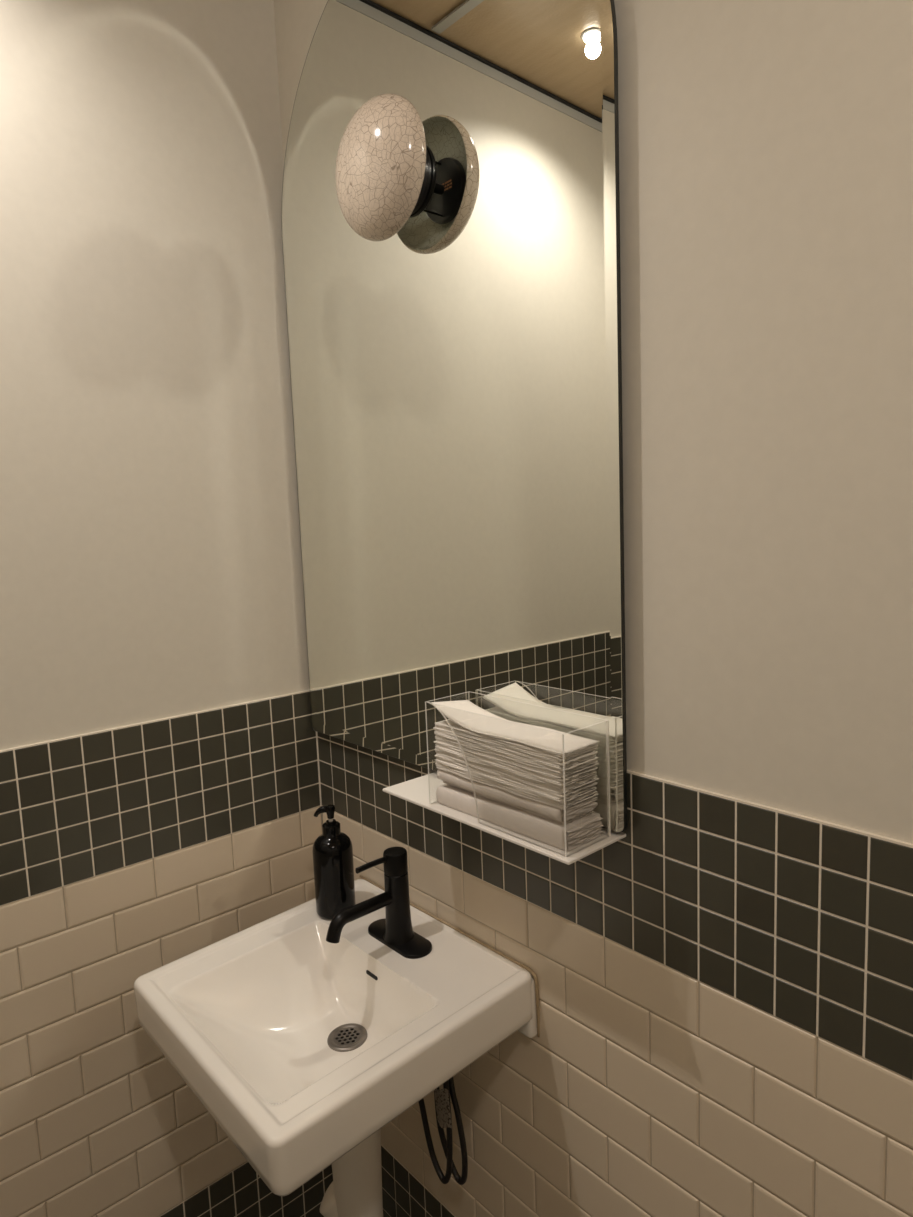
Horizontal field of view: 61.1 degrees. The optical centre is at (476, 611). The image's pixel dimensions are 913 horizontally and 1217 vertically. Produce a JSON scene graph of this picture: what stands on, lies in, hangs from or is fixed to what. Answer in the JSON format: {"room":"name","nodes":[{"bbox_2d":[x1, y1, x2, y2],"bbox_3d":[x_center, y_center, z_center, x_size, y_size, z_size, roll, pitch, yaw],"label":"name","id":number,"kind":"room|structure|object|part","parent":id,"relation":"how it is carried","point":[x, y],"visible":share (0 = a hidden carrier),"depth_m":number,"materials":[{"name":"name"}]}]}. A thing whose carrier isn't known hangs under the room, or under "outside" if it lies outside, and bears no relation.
{"room":"public restroom","nodes":[
{"label":"public restroom","id":0,"kind":"room"},
{"bbox_2d":[0,0,332,1216],"bbox_3d":[-0.806,0.100,1.310,1.136,2.701,0.120,-8,9,-42],"label":"wall","id":1,"kind":"structure","parent":0,"point":[160,795],"depth_m":1.40,"materials":[{"name":"paint"}]},
{"bbox_2d":[316,731,321,805],"bbox_3d":[-0.326,0.777,1.729,0.005,1.226,0.005,-8,9,-42],"label":"trim","id":2,"kind":"structure","parent":1,"relation":"attached to","point":[316,731],"depth_m":1.68,"materials":[{"name":"tile"}]},
{"bbox_2d":[274,0,912,1216],"bbox_3d":[0.604,0.123,0.695,0.120,2.701,2.706,-8,9,-42],"label":"wall","id":3,"kind":"structure","parent":0,"point":[725,983],"depth_m":0.91,"materials":[{"name":"paint"}]},
{"bbox_2d":[134,875,539,1195],"bbox_3d":[-0.234,0.664,1.269,0.469,0.166,0.497,-8,9,-42],"label":"sink","id":4,"kind":"object","parent":3,"relation":"attached to","point":[301,1046],"visible":0.94,"depth_m":1.22,"materials":[{"name":"white ceramic"}]},
{"bbox_2d":[312,805,355,918],"bbox_3d":[-0.270,0.466,1.456,0.074,0.208,0.074,-3,7,-4],"label":"soap bottle","id":5,"kind":"object","parent":4,"relation":"on","point":[333,866],"visible":0.96,"depth_m":1.43,"materials":[{"name":"black plastic"}]},
{"bbox_2d":[326,847,431,958],"bbox_3d":[-0.181,0.502,1.312,0.171,0.164,0.150,-8,9,-42],"label":"faucet","id":6,"kind":"object","parent":4,"relation":"on","point":[395,931],"visible":1,"depth_m":1.33,"materials":[{"name":"black metal"}]},
{"bbox_3d":[-0.195,0.513,1.300,0.134,0.046,0.022,-8,9,-42],"label":"spout","id":7,"kind":"part","parent":6,"relation":"part of","materials":[{"name":"black metal"}]},
{"bbox_3d":[-0.173,0.428,1.313,0.072,0.011,0.010,-8,9,-42],"label":"lever","id":8,"kind":"part","parent":6,"relation":"part of","materials":[{"name":"black metal"}]},
{"bbox_3d":[-0.136,0.574,1.359,0.055,0.008,0.150,-8,9,-42],"label":"deck plate","id":9,"kind":"part","parent":6,"relation":"part of","materials":[{"name":"black metal"}]},
{"bbox_2d":[418,1080,452,1183],"bbox_3d":[-0.080,0.842,1.371,0.021,0.362,0.087,-8,9,-42],"label":"supply hose","id":10,"kind":"object","parent":4,"relation":"hanging from","point":[445,1179],"visible":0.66,"depth_m":1.39,"materials":[{"name":"black rubber"}]},
{"bbox_2d":[434,1077,467,1184],"bbox_3d":[-0.055,0.839,1.359,0.029,0.355,0.081,-8,9,-42],"label":"supply hose","id":11,"kind":"object","parent":4,"relation":"hanging from","point":[441,1096],"visible":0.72,"depth_m":1.35,"materials":[{"name":"black rubber"}]},
{"bbox_2d":[282,0,626,832],"bbox_3d":[-0.091,-0.411,1.277,0.022,1.389,0.816,-8,9,-42],"label":"arched mirror","id":12,"kind":"object","parent":3,"relation":"attached to","point":[456,375],"visible":1,"depth_m":1.18,"materials":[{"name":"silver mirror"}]},
{"bbox_2d":[335,93,427,241],"bbox_3d":[-0.150,-0.689,1.206,0.104,0.205,0.205,-8,9,-42],"label":"wall lamp","id":13,"kind":"object","parent":12,"relation":"attached to","point":[381,169],"visible":1,"depth_m":1.15,"materials":[{"name":"beige ceramic"}]},
{"bbox_3d":[-0.118,-0.693,1.234,0.018,0.108,0.108,-8,9,-42],"label":"mounting plate","id":14,"kind":"part","parent":13,"relation":"part of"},
{"bbox_2d":[383,691,625,864],"bbox_3d":[0.023,0.223,1.168,0.122,0.168,0.406,-8,9,-42],"label":"towel holder","id":15,"kind":"object","parent":3,"relation":"attached to","point":[421,791],"visible":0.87,"depth_m":1.09,"materials":[{"name":"white plastic"}]},
{"bbox_3d":[-0.043,0.215,1.226,0.089,0.163,0.003,-8,9,-42],"label":"panel","id":16,"kind":"part","parent":15,"relation":"part of","materials":[{"name":"clear plastic"}]},
{"bbox_3d":[0.020,0.229,1.095,0.003,0.163,0.275,-8,9,-42],"label":"panel","id":17,"kind":"part","parent":15,"relation":"part of","materials":[{"name":"clear plastic"}]},
{"bbox_2d":[436,784,603,851],"bbox_3d":[0.056,0.289,1.130,0.076,0.031,0.269,-8,9,-42],"label":"paper towel","id":18,"kind":"object","parent":15,"relation":"on","point":[585,829],"visible":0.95,"depth_m":1.07,"materials":[{"name":"white paper"}]},
{"bbox_2d":[443,781,593,823],"bbox_3d":[0.055,0.271,1.137,0.064,0.004,0.250,-8,9,-42],"label":"paper towel","id":19,"kind":"object","parent":18,"relation":"on","point":[521,808],"visible":0.14,"depth_m":1.08,"materials":[{"name":"white paper"}]},
{"bbox_3d":[0.085,0.219,1.155,0.003,0.163,0.281,-8,9,-42],"label":"panel","id":20,"kind":"part","parent":15,"relation":"part of","materials":[{"name":"clear plastic"}]},
{"bbox_3d":[0.146,0.233,1.022,0.089,0.163,0.003,-8,9,-42],"label":"panel","id":21,"kind":"part","parent":15,"relation":"part of","materials":[{"name":"clear plastic"}]},
{"bbox_2d":[383,772,625,864],"bbox_3d":[0.025,0.303,1.177,0.122,0.005,0.406,-8,9,-42],"label":"shelf","id":22,"kind":"object","parent":3,"relation":"attached to","point":[416,791],"depth_m":1.11,"materials":[{"name":"white plastic"}]},
{"bbox_3d":[-0.052,1.592,0.225,2.020,0.060,2.920,-8,9,-42],"label":"floor","id":23,"kind":"structure","parent":0,"visible":0},
{"bbox_2d":[320,1129,382,1216],"bbox_3d":[-0.212,1.078,1.342,0.112,0.711,0.091,-4,7,-15],"label":"pedestal","id":24,"kind":"object","parent":23,"relation":"on","point":[355,1190],"visible":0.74,"depth_m":1.30,"materials":[{"name":"white ceramic"}]},
{"bbox_3d":[0.055,0.268,1.137,0.064,0.004,0.250,-8,9,-42],"label":"paper towel","id":25,"kind":"object","parent":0,"visible":0},
{"bbox_2d":[437,769,597,821],"bbox_3d":[0.053,0.257,1.129,0.074,0.019,0.259,-8,9,-42],"label":"paper towel","id":26,"kind":"object","parent":25,"relation":"on","point":[550,811],"visible":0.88,"depth_m":1.07,"materials":[{"name":"white paper"}]},
{"bbox_2d":[436,766,598,809],"bbox_3d":[0.052,0.246,1.127,0.077,0.004,0.260,-8,9,-42],"label":"paper towel","id":27,"kind":"object","parent":26,"relation":"on","point":[441,768],"visible":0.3,"depth_m":1.06,"materials":[{"name":"white paper"}]},
{"bbox_2d":[435,763,597,806],"bbox_3d":[0.051,0.242,1.128,0.077,0.004,0.261,-8,9,-42],"label":"paper towel","id":28,"kind":"object","parent":27,"relation":"on","point":[438,765],"visible":0.23,"depth_m":1.06,"materials":[{"name":"white paper"}]},
{"bbox_2d":[435,762,596,803],"bbox_3d":[0.052,0.238,1.126,0.077,0.004,0.261,-8,9,-42],"label":"paper towel","id":29,"kind":"object","parent":28,"relation":"on","point":[465,772],"visible":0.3,"depth_m":1.06,"materials":[{"name":"white paper"}]},
{"bbox_2d":[435,759,595,801],"bbox_3d":[0.051,0.235,1.125,0.078,0.004,0.259,-8,9,-42],"label":"paper towel","id":30,"kind":"object","parent":29,"relation":"on","point":[548,796],"visible":0.31,"depth_m":1.07,"materials":[{"name":"white paper"}]},
{"bbox_2d":[436,757,597,797],"bbox_3d":[0.053,0.231,1.126,0.077,0.004,0.262,-8,9,-42],"label":"paper towel","id":31,"kind":"object","parent":30,"relation":"on","point":[455,763],"visible":0.23,"depth_m":1.06,"materials":[{"name":"white paper"}]},
{"bbox_2d":[434,755,593,794],"bbox_3d":[0.051,0.228,1.127,0.078,0.004,0.260,-8,9,-42],"label":"paper towel","id":32,"kind":"object","parent":31,"relation":"on","point":[438,756],"visible":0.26,"depth_m":1.08,"materials":[{"name":"white paper"}]},
{"bbox_2d":[436,752,598,793],"bbox_3d":[0.053,0.224,1.125,0.077,0.004,0.260,-8,9,-42],"label":"paper towel","id":33,"kind":"object","parent":32,"relation":"on","point":[585,783],"visible":0.2,"depth_m":1.06,"materials":[{"name":"white paper"}]},
{"bbox_2d":[435,750,597,790],"bbox_3d":[0.051,0.220,1.126,0.077,0.004,0.261,-8,9,-42],"label":"paper towel","id":34,"kind":"object","parent":33,"relation":"on","point":[594,776],"visible":0.21,"depth_m":1.05,"materials":[{"name":"white paper"}]},
{"bbox_2d":[434,748,596,787],"bbox_3d":[0.051,0.217,1.123,0.077,0.004,0.261,-8,9,-42],"label":"paper towel","id":35,"kind":"object","parent":34,"relation":"on","point":[436,749],"visible":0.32,"depth_m":1.06,"materials":[{"name":"white paper"}]},
{"bbox_2d":[435,746,596,785],"bbox_3d":[0.051,0.213,1.122,0.078,0.004,0.259,-8,9,-42],"label":"paper towel","id":36,"kind":"object","parent":35,"relation":"on","point":[437,747],"visible":0.27,"depth_m":1.06,"materials":[{"name":"white paper"}]},
{"bbox_2d":[435,744,597,782],"bbox_3d":[0.052,0.210,1.122,0.077,0.004,0.262,-8,9,-42],"label":"paper towel","id":37,"kind":"object","parent":36,"relation":"on","point":[594,768],"visible":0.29,"depth_m":1.05,"materials":[{"name":"white paper"}]},
{"bbox_2d":[434,741,591,778],"bbox_3d":[0.049,0.206,1.124,0.078,0.004,0.260,-8,9,-42],"label":"paper towel","id":38,"kind":"object","parent":37,"relation":"on","point":[436,742],"visible":0.24,"depth_m":1.08,"materials":[{"name":"white paper"}]},
{"bbox_2d":[436,739,598,777],"bbox_3d":[0.052,0.203,1.122,0.077,0.004,0.260,-8,9,-42],"label":"paper towel","id":39,"kind":"object","parent":38,"relation":"on","point":[449,743],"visible":0.26,"depth_m":1.05,"materials":[{"name":"white paper"}]},
{"bbox_2d":[435,736,597,774],"bbox_3d":[0.051,0.199,1.121,0.077,0.004,0.261,-8,9,-42],"label":"paper towel","id":40,"kind":"object","parent":39,"relation":"on","point":[439,738],"visible":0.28,"depth_m":1.05,"materials":[{"name":"white paper"}]},
{"bbox_2d":[436,735,598,771],"bbox_3d":[0.053,0.196,1.119,0.077,0.004,0.261,-8,9,-42],"label":"paper towel","id":41,"kind":"object","parent":40,"relation":"on","point":[463,743],"visible":0.26,"depth_m":1.05,"materials":[{"name":"white paper"}]},
{"bbox_2d":[434,732,595,769],"bbox_3d":[0.050,0.192,1.121,0.078,0.004,0.259,-8,9,-42],"label":"paper towel","id":42,"kind":"object","parent":41,"relation":"on","point":[436,733],"visible":0.27,"depth_m":1.06,"materials":[{"name":"white paper"}]},
{"bbox_2d":[434,730,597,765],"bbox_3d":[0.051,0.188,1.119,0.077,0.004,0.262,-8,9,-42],"label":"paper towel","id":43,"kind":"object","parent":42,"relation":"on","point":[449,734],"visible":0.26,"depth_m":1.06,"materials":[{"name":"white paper"}]},
{"bbox_2d":[433,727,596,762],"bbox_3d":[0.049,0.184,1.122,0.078,0.004,0.260,-8,9,-42],"label":"paper towel","id":44,"kind":"object","parent":43,"relation":"on","point":[434,728],"visible":0.23,"depth_m":1.07,"materials":[{"name":"white paper"}]},
{"bbox_2d":[435,725,597,760],"bbox_3d":[0.050,0.181,1.121,0.077,0.004,0.260,-8,9,-42],"label":"paper towel","id":45,"kind":"object","parent":44,"relation":"on","point":[459,732],"visible":0.2,"depth_m":1.06,"materials":[{"name":"white paper"}]},
{"bbox_2d":[435,719,598,758],"bbox_3d":[0.051,0.177,1.119,0.077,0.004,0.261,-8,9,-42],"label":"paper towel","id":46,"kind":"object","parent":45,"relation":"on","point":[443,723],"visible":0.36,"depth_m":1.08,"materials":[{"name":"white paper"}]},
{"bbox_2d":[431,700,599,755],"bbox_3d":[0.050,0.160,1.117,0.078,0.031,0.266,-8,9,-42],"label":"paper towel","id":47,"kind":"object","parent":46,"relation":"on","point":[548,741],"visible":0.95,"depth_m":1.11,"materials":[{"name":"white paper"}]}
]}

